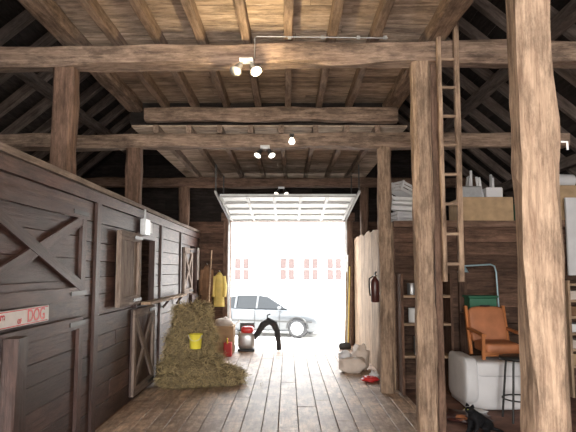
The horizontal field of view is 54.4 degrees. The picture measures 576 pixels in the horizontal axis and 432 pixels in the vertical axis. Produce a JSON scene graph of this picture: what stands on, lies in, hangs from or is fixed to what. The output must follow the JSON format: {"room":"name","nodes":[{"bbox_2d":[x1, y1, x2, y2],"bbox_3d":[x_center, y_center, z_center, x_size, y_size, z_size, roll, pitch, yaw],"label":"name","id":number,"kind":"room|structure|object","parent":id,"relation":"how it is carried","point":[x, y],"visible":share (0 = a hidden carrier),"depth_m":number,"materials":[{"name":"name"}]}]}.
{"room":"farm building","nodes":[
{"label":"farm building","id":0,"kind":"room"},
{"bbox_2d":[0,142,199,431],"bbox_3d":[-1.897,0.733,3.837,0.118,2.376,15.780,0,-6,0],"label":"wall","id":1,"kind":"structure","parent":0,"point":[106,329],"depth_m":5.76,"materials":[{"name":"brown wood"}]},
{"bbox_2d":[0,305,48,330],"bbox_3d":[-1.836,0.692,3.796,0.016,0.120,0.990,0,-6,0],"label":"sign","id":2,"kind":"object","parent":1,"relation":"attached to","point":[14,318],"visible":1,"depth_m":3.88,"materials":[{"name":"white wood"}]},
{"bbox_2d":[0,316,85,431],"bbox_3d":[-1.843,1.340,4.005,0.062,1.080,1.930,0,-6,0],"label":"door","id":3,"kind":"structure","parent":1,"relation":"in","point":[55,349],"depth_m":4.41,"materials":[{"name":"brown wood"}]},
{"bbox_2d":[0,183,88,309],"bbox_3d":[-1.843,0.245,4.110,0.062,0.800,1.930,0,-6,0],"label":"door","id":4,"kind":"structure","parent":1,"relation":"in","point":[33,254],"depth_m":4.13,"materials":[{"name":"brown wood"}]},
{"bbox_2d":[115,230,142,307],"bbox_3d":[-1.813,0.603,6.422,0.062,0.830,0.860,0,-6,0],"label":"shutter","id":5,"kind":"object","parent":1,"relation":"attached to","point":[129,244],"visible":1,"depth_m":6.35,"materials":[{"name":"brown wood"}]},
{"bbox_2d":[129,304,155,396],"bbox_3d":[-1.843,1.672,7.143,0.062,1.020,1.040,0,-6,0],"label":"door","id":6,"kind":"structure","parent":1,"relation":"in","point":[142,325],"depth_m":7.01,"materials":[{"name":"brown wood"}]},
{"bbox_2d":[140,209,151,235],"bbox_3d":[-1.812,0.088,7.225,0.065,0.329,0.440,0,-6,0],"label":"electrical box","id":7,"kind":"object","parent":1,"relation":"attached to","point":[145,224],"visible":0.98,"depth_m":7.04,"materials":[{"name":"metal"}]},
{"bbox_2d":[141,293,186,307],"bbox_3d":[-1.772,1.265,8.166,0.150,0.166,2.500,0,-6,0],"label":"ledge shelf","id":8,"kind":"object","parent":1,"relation":"attached to","point":[167,299],"visible":1,"depth_m":7.96,"materials":[{"name":"brown wood"}]},
{"bbox_2d":[181,247,193,293],"bbox_3d":[-1.833,1.001,10.241,0.062,0.830,0.880,0,-6,0],"label":"stall shutter","id":9,"kind":"object","parent":1,"relation":"attached to","point":[187,253],"visible":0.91,"depth_m":10.08,"materials":[{"name":"brown wood"}]},
{"bbox_2d":[189,293,197,303],"bbox_3d":[-1.843,2.037,10.930,0.062,1.020,0.710,0,-6,0],"label":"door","id":10,"kind":"structure","parent":1,"relation":"in","point":[193,296],"depth_m":10.76,"materials":[{"name":"wood"}]},
{"bbox_2d":[197,248,199,279],"bbox_3d":[-1.839,0.982,11.499,0.009,0.650,0.240,0,-6,0],"label":"notice","id":11,"kind":"object","parent":1,"relation":"attached to","point":[198,249],"visible":1,"depth_m":11.48,"materials":[{"name":"white paper"}]},
{"bbox_2d":[199,264,213,304],"bbox_3d":[-1.680,1.419,11.575,0.329,0.893,0.208,0,-6,0],"label":"coat","id":12,"kind":"object","parent":1,"relation":"hanging from","point":[204,276],"visible":0.85,"depth_m":11.51,"materials":[{"name":"brown fabric"}]},
{"bbox_2d":[18,0,474,178],"bbox_3d":[-0.271,-1.702,4.080,3.743,0.350,15.597,0,-6,0],"label":"ceiling","id":13,"kind":"structure","parent":0,"point":[67,21],"depth_m":6.25,"materials":[{"name":"brown wood"}]},
{"bbox_2d":[77,0,394,178],"bbox_3d":[-0.292,-1.625,4.075,3.042,0.429,15.600,0,-6,0],"label":"ceiling joists","id":14,"kind":"object","parent":13,"relation":"attached to","point":[93,8],"depth_m":5.99,"materials":[{"name":"brown wood"}]},
{"bbox_2d":[144,106,398,123],"bbox_3d":[-0.215,-1.309,7.281,3.270,0.212,0.198,0,-6,0],"label":"tie beam","id":15,"kind":"structure","parent":13,"relation":"attached to","point":[371,115],"depth_m":7.20,"materials":[{"name":"brown wood"}]},
{"bbox_2d":[0,132,569,151],"bbox_3d":[-0.300,-0.987,7.447,8.001,0.235,0.243,0,-6,0],"label":"tie beam","id":16,"kind":"structure","parent":13,"relation":"attached to","point":[341,140],"depth_m":7.35,"materials":[{"name":"brown wood"}]},
{"bbox_2d":[254,145,275,158],"bbox_3d":[-0.300,-0.831,7.269,0.283,0.183,0.189,0,-6,0],"label":"spotlight","id":17,"kind":"object","parent":16,"relation":"attached to","point":[271,154],"visible":1,"depth_m":7.22,"materials":[{"name":"white paint"}]},
{"bbox_2d":[289,134,294,143],"bbox_3d":[0.050,-1.003,7.318,0.090,0.140,0.104,0,-6,0],"label":"light bulb","id":18,"kind":"object","parent":16,"relation":"attached to","point":[291,140],"visible":1,"depth_m":7.28,"materials":[{"name":"white glass"}]},
{"bbox_2d":[214,164,360,341],"bbox_3d":[-0.010,0.864,10.513,2.480,3.295,2.299,0,-6,0],"label":"door track","id":19,"kind":"object","parent":13,"relation":"attached to","point":[215,191],"visible":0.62,"depth_m":11.54,"materials":[{"name":"metal"}]},
{"bbox_2d":[219,194,355,220],"bbox_3d":[-0.005,-0.141,10.586,2.350,0.278,2.035,0,-6,0],"label":"overhead garage door","id":20,"kind":"structure","parent":19,"relation":"attached to","point":[254,207],"depth_m":10.39,"materials":[{"name":"white metal"}]},
{"bbox_2d":[254,35,387,58],"bbox_3d":[0.297,-1.519,5.041,1.206,0.211,0.025,0,-6,0],"label":"conduit","id":21,"kind":"object","parent":13,"relation":"attached to","point":[322,37],"visible":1,"depth_m":5.04,"materials":[{"name":"metal"}]},
{"bbox_2d":[0,0,575,196],"bbox_3d":[-0.300,-2.624,4.271,11.524,4.899,16.600,0,-6,0],"label":"roof","id":22,"kind":"structure","parent":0,"point":[9,9],"depth_m":8.16,"materials":[{"name":"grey wood"}]},
{"bbox_2d":[0,39,575,72],"bbox_3d":[-0.300,-1.468,5.165,7.602,0.289,0.239,0,-6,0],"label":"tie beam","id":23,"kind":"structure","parent":22,"relation":"attached to","point":[484,53],"depth_m":5.07,"materials":[{"name":"brown wood"}]},
{"bbox_2d":[230,57,261,76],"bbox_3d":[-0.370,-1.319,4.965,0.283,0.183,0.189,0,-6,0],"label":"spotlight","id":24,"kind":"object","parent":23,"relation":"attached to","point":[235,70],"visible":1,"depth_m":4.92,"materials":[{"name":"white paint"}]},
{"bbox_2d":[436,23,464,281],"bbox_3d":[1.428,-0.830,4.942,0.204,2.800,0.057,0,-6,0],"label":"wooden ladder","id":25,"kind":"object","parent":23,"relation":"attached to","point":[455,32],"visible":0.98,"depth_m":4.89,"materials":[{"name":"brown wood"}]},
{"bbox_2d":[0,0,575,200],"bbox_3d":[-0.300,-2.682,4.226,10.591,4.521,15.500,0,-6,0],"label":"rafters","id":26,"kind":"object","parent":22,"relation":"attached to","point":[562,22],"depth_m":8.32,"materials":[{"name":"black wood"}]},
{"bbox_2d":[235,305,344,345],"bbox_3d":[0.000,5.372,35.599,80.000,0.730,48.100,0,-6,0],"label":"ground","id":27,"kind":"structure","parent":0,"point":[335,334],"depth_m":19.85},
{"bbox_2d":[231,293,330,337],"bbox_3d":[-0.738,3.508,20.052,4.425,1.430,1.993,-2,-6,17],"label":"parked car","id":28,"kind":"object","parent":27,"relation":"on","point":[297,320],"visible":0.84,"depth_m":19.23,"materials":[{"name":"paint"}]},
{"bbox_2d":[231,222,344,304],"bbox_3d":[-1.500,2.842,39.665,21.800,6.345,8.490,0,-6,0],"label":"building","id":29,"kind":"structure","parent":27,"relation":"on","point":[302,263],"depth_m":35.79,"materials":[{"name":"white paint"}]},
{"bbox_2d":[85,123,517,343],"bbox_3d":[-0.300,-0.650,11.981,10.600,7.090,0.073,0,-6,0],"label":"wall","id":30,"kind":"structure","parent":0,"point":[206,210],"depth_m":11.92,"materials":[{"name":"brown wood"}]},
{"bbox_2d":[212,270,226,306],"bbox_3d":[-1.420,1.495,11.574,0.328,0.743,0.194,0,-6,0],"label":"coat","id":31,"kind":"object","parent":30,"relation":"hanging from","point":[219,281],"visible":0.99,"depth_m":11.50,"materials":[{"name":"fabric"}]},
{"bbox_2d":[221,213,354,345],"bbox_3d":[0.000,1.302,11.728,2.800,2.755,0.211,0,-6,0],"label":"trim","id":32,"kind":"structure","parent":30,"relation":"attached to","point":[351,218],"depth_m":11.71,"materials":[{"name":"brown wood"}]},
{"bbox_2d":[95,344,575,431],"bbox_3d":[-0.250,2.003,3.799,10.700,0.160,15.947,0,-6,0],"label":"floor","id":33,"kind":"structure","parent":0,"point":[314,395],"depth_m":6.49,"materials":[{"name":"brown wood"}]},
{"bbox_2d":[0,336,28,431],"bbox_3d":[-1.737,1.334,3.523,0.108,1.120,0.178,0,-6,0],"label":"post","id":34,"kind":"object","parent":33,"relation":"on","point":[14,360],"visible":1,"depth_m":3.48,"materials":[{"name":"brown wood"}]},
{"bbox_2d":[49,67,79,174],"bbox_3d":[-2.041,0.307,5.010,0.209,3.450,0.214,0,-6,0],"label":"post","id":35,"kind":"object","parent":33,"relation":"on","point":[66,99],"visible":0.34,"depth_m":5.06,"materials":[{"name":"brown wood"}]},
{"bbox_2d":[125,148,142,304],"bbox_3d":[-2.044,0.668,7.308,0.213,3.170,0.213,0,-6,0],"label":"post","id":36,"kind":"object","parent":33,"relation":"on","point":[134,156],"visible":0.27,"depth_m":7.34,"materials":[{"name":"brown wood"}]},
{"bbox_2d":[179,187,189,225],"bbox_3d":[-2.039,1.015,10.905,0.214,3.170,0.218,0,-6,0],"label":"post","id":37,"kind":"object","parent":33,"relation":"on","point":[184,192],"visible":0.22,"depth_m":10.93,"materials":[{"name":"brown wood"}]},
{"bbox_2d":[83,177,475,188],"bbox_3d":[-0.300,-0.652,11.063,8.000,0.221,0.241,0,-6,0],"label":"tie beam","id":38,"kind":"structure","parent":37,"relation":"on","point":[105,182],"depth_m":10.96,"materials":[{"name":"brown wood"}]},
{"bbox_2d":[274,187,288,193],"bbox_3d":[-0.130,-0.481,10.902,0.283,0.183,0.189,0,-6,0],"label":"spotlight","id":39,"kind":"object","parent":38,"relation":"attached to","point":[278,190],"visible":0.72,"depth_m":10.86,"materials":[{"name":"white paint"}]},
{"bbox_2d":[208,250,211,302],"bbox_3d":[-1.600,1.657,11.222,0.260,1.952,0.268,0,-6,0],"label":"push broom","id":40,"kind":"object","parent":33,"relation":"on","point":[211,250],"visible":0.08,"depth_m":11.31,"materials":[{"name":"brown wood"}]},
{"bbox_2d":[153,297,281,395],"bbox_3d":[-0.918,1.693,7.709,1.948,1.204,1.973,5,-7,-43],"label":"pile","id":41,"kind":"object","parent":33,"relation":"on","point":[182,366],"visible":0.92,"depth_m":7.59,"materials":[{"name":"yellow plant"}]},
{"bbox_2d":[188,333,202,348],"bbox_3d":[-1.240,1.680,7.513,0.192,0.195,0.192,0,-6,0],"label":"bucket","id":42,"kind":"object","parent":41,"relation":"on","point":[195,339],"visible":1,"depth_m":7.45,"materials":[{"name":"plastic"}]},
{"bbox_2d":[214,317,239,352],"bbox_3d":[-1.225,2.243,10.634,0.594,0.653,0.400,0,-6,0],"label":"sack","id":43,"kind":"object","parent":33,"relation":"on","point":[226,327],"visible":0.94,"depth_m":10.45,"materials":[{"name":"beige fabric"}]},
{"bbox_2d":[224,338,231,356],"bbox_3d":[-1.090,2.364,10.139,0.140,0.338,0.262,0,-6,0],"label":"gas can","id":44,"kind":"object","parent":33,"relation":"on","point":[227,345],"visible":0.97,"depth_m":10.07,"materials":[{"name":"red plastic"}]},
{"bbox_2d":[238,314,280,350],"bbox_3d":[-0.547,2.248,10.896,0.843,0.713,0.385,0,-6,0],"label":"vacuum cleaner","id":45,"kind":"object","parent":33,"relation":"on","point":[247,337],"visible":1,"depth_m":10.73,"materials":[{"name":"metal"}]},
{"bbox_2d":[339,255,352,349],"bbox_3d":[1.166,1.716,11.274,0.241,1.877,0.504,-1,-6,15],"label":"tools","id":46,"kind":"object","parent":33,"relation":"on","point":[345,345],"visible":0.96,"depth_m":11.29,"materials":[{"name":"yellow wood"}]},
{"bbox_2d":[338,343,369,373],"bbox_3d":[1.025,2.220,8.717,0.511,0.462,0.589,0,-6,0],"label":"pile","id":47,"kind":"object","parent":33,"relation":"on","point":[357,361],"visible":0.98,"depth_m":8.55,"materials":[{"name":"white fabric"}]},
{"bbox_2d":[360,187,368,234],"bbox_3d":[1.497,1.015,10.903,0.183,3.170,0.187,0,-6,0],"label":"post","id":48,"kind":"object","parent":33,"relation":"on","point":[364,195],"visible":0.35,"depth_m":10.94,"materials":[{"name":"brown wood"}]},
{"bbox_2d":[361,370,379,381],"bbox_3d":[1.204,2.267,7.881,0.252,0.148,0.409,-4,-7,37],"label":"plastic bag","id":49,"kind":"object","parent":33,"relation":"on","point":[373,376],"visible":0.97,"depth_m":7.78,"materials":[{"name":"red plastic"}]},
{"bbox_2d":[354,223,396,389],"bbox_3d":[1.400,1.358,9.497,0.040,2.216,4.267,0,-6,0],"label":"wall partition","id":50,"kind":"structure","parent":33,"relation":"on","point":[366,263],"depth_m":9.60,"materials":[{"name":"beige wood"}]},
{"bbox_2d":[391,180,411,221],"bbox_3d":[1.629,-0.190,7.871,0.426,0.586,0.408,0,-6,0],"label":"stack","id":51,"kind":"object","parent":50,"relation":"on","point":[401,206],"visible":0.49,"depth_m":7.75,"materials":[{"name":"white fabric"}]},
{"bbox_2d":[377,146,394,393],"bbox_3d":[1.272,0.667,7.290,0.196,3.170,0.201,0,-6,0],"label":"post","id":52,"kind":"object","parent":33,"relation":"on","point":[384,191],"visible":0.99,"depth_m":7.21,"materials":[{"name":"brown wood"}]},
{"bbox_2d":[368,272,379,301],"bbox_3d":[1.119,0.904,7.140,0.138,0.389,0.134,5,-7,-39],"label":"fire extinguisher","id":53,"kind":"object","parent":52,"relation":"attached to","point":[374,294],"visible":1,"depth_m":7.10,"materials":[{"name":"red metal"}]},
{"bbox_2d":[409,61,438,431],"bbox_3d":[1.208,0.305,4.995,0.192,3.450,0.184,0,-6,0],"label":"post","id":54,"kind":"object","parent":33,"relation":"on","point":[423,206],"visible":1,"depth_m":4.93,"materials":[{"name":"brown wood"}]},
{"bbox_2d":[396,274,453,394],"bbox_3d":[1.755,1.496,7.190,0.650,1.500,0.320,0,-6,0],"label":"storage shelf","id":55,"kind":"object","parent":33,"relation":"on","point":[447,286],"visible":0.7,"depth_m":7.12,"materials":[{"name":"brown wood"}]},
{"bbox_2d":[407,283,414,294],"bbox_3d":[1.600,0.943,7.243,0.120,0.150,0.120,0,-6,0],"label":"paint can","id":56,"kind":"object","parent":55,"relation":"in","point":[410,286],"visible":0.84,"depth_m":7.19,"materials":[{"name":"metal"}]},
{"bbox_2d":[408,308,414,322],"bbox_3d":[1.620,1.276,7.211,0.140,0.180,0.140,0,-6,0],"label":"paint can","id":57,"kind":"object","parent":55,"relation":"in","point":[411,311],"visible":0.65,"depth_m":7.16,"materials":[{"name":"white metal"}]},
{"bbox_2d":[430,63,446,431],"bbox_3d":[1.335,0.313,5.023,0.068,3.440,0.127,0,-6,0],"label":"stud","id":58,"kind":"object","parent":33,"relation":"on","point":[433,74],"depth_m":4.96,"materials":[{"name":"brown wood"}]},
{"bbox_2d":[446,408,493,424],"bbox_3d":[1.868,2.083,5.832,0.534,0.090,0.492,0,-6,0],"label":"rug","id":59,"kind":"object","parent":33,"relation":"on","point":[455,415],"visible":0.6,"depth_m":5.78,"materials":[{"name":"brown fabric"}]},
{"bbox_2d":[464,403,503,431],"bbox_3d":[1.854,1.928,5.361,0.404,0.293,0.254,0,-6,1],"label":"cat","id":60,"kind":"object","parent":33,"relation":"on","point":[476,420],"visible":1,"depth_m":5.28},
{"bbox_2d":[448,351,520,409],"bbox_3d":[2.420,1.899,6.534,0.920,0.575,0.737,0,-6,0],"label":"sofa","id":61,"kind":"object","parent":33,"relation":"on","point":[476,381],"visible":0.56,"depth_m":6.20,"materials":[{"name":"white fabric"}]},
{"bbox_2d":[464,306,518,359],"bbox_3d":[2.430,1.365,6.609,0.510,0.572,0.660,0,-6,0],"label":"armchair","id":62,"kind":"object","parent":61,"relation":"on","point":[487,327],"visible":0.94,"depth_m":6.76,"materials":[{"name":"orange leather"}]},
{"bbox_2d":[498,353,520,423],"bbox_3d":[2.420,1.793,5.835,0.410,0.651,0.410,0,-6,0],"label":"bar stool","id":63,"kind":"object","parent":33,"relation":"on","point":[513,357],"visible":0.53,"depth_m":5.77,"materials":[{"name":"black metal"}]},
{"bbox_2d":[505,0,571,431],"bbox_3d":[1.250,0.094,2.804,0.214,3.450,0.223,0,-6,0],"label":"post","id":64,"kind":"object","parent":33,"relation":"on","point":[545,404],"visible":1,"depth_m":2.74,"materials":[{"name":"brown wood"}]},
{"bbox_2d":[561,141,568,149],"bbox_3d":[1.368,-0.349,2.766,0.035,0.045,0.012,0,-6,0],"label":"hook","id":65,"kind":"object","parent":64,"relation":"attached to","point":[566,142],"visible":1,"depth_m":2.76,"materials":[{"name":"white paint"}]},
{"bbox_2d":[565,280,575,397],"bbox_3d":[4.035,1.522,7.046,1.130,1.420,0.320,0,-6,0],"label":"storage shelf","id":66,"kind":"object","parent":33,"relation":"on","point":[570,295],"visible":0.55,"depth_m":6.93,"materials":[{"name":"brown wood"}]},
{"bbox_2d":[391,220,575,388],"bbox_3d":[3.190,1.359,9.451,3.580,2.206,4.325,0,-6,0],"label":"wall","id":67,"kind":"structure","parent":0,"point":[485,242],"depth_m":7.43,"materials":[{"name":"brown wood"}]},
{"bbox_2d":[449,171,513,220],"bbox_3d":[2.650,-0.271,7.721,0.740,0.719,0.480,0,-6,0],"label":"storage box","id":68,"kind":"object","parent":67,"relation":"on","point":[489,203],"visible":0.87,"depth_m":7.47,"materials":[{"name":"cardboard"}]},
{"bbox_2d":[513,201,515,220],"bbox_3d":[3.220,-0.048,7.740,0.320,0.280,0.440,0,-6,0],"label":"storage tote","id":69,"kind":"object","parent":67,"relation":"on","point":[513,201],"visible":0.02,"depth_m":7.62,"materials":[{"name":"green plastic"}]},
{"bbox_2d":[560,174,575,219],"bbox_3d":[3.740,-0.242,7.759,0.480,0.670,0.400,0,-6,0],"label":"storage box","id":70,"kind":"object","parent":67,"relation":"on","point":[567,181],"visible":0.38,"depth_m":7.57,"materials":[{"name":"brown cardboard"}]},
{"bbox_2d":[564,198,575,274],"bbox_3d":[3.820,0.267,7.358,0.320,1.020,0.040,0,-6,0],"label":"board","id":71,"kind":"object","parent":67,"relation":"attached to","point":[569,203],"visible":1,"depth_m":7.34,"materials":[{"name":"white fabric"}]},
{"bbox_3d":[2.515,1.335,7.175,0.530,0.202,0.299,0,-6,0],"label":"storage shelf","id":72,"kind":"object","parent":67,"relation":"attached to","visible":0},
{"bbox_2d":[462,295,498,308],"bbox_3d":[2.470,1.126,7.190,0.380,0.213,0.270,0,-6,0],"label":"storage bin","id":73,"kind":"object","parent":72,"relation":"on","point":[470,301],"visible":0.74,"depth_m":7.09,"materials":[{"name":"plastic"}]},
{"bbox_2d":[465,264,499,306],"bbox_3d":[2.485,0.928,7.244,0.570,0.619,0.140,0,-6,0],"label":"handle","id":74,"kind":"object","parent":72,"relation":"on","point":[466,270],"visible":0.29,"depth_m":7.25,"materials":[{"name":"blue metal"}]}
]}

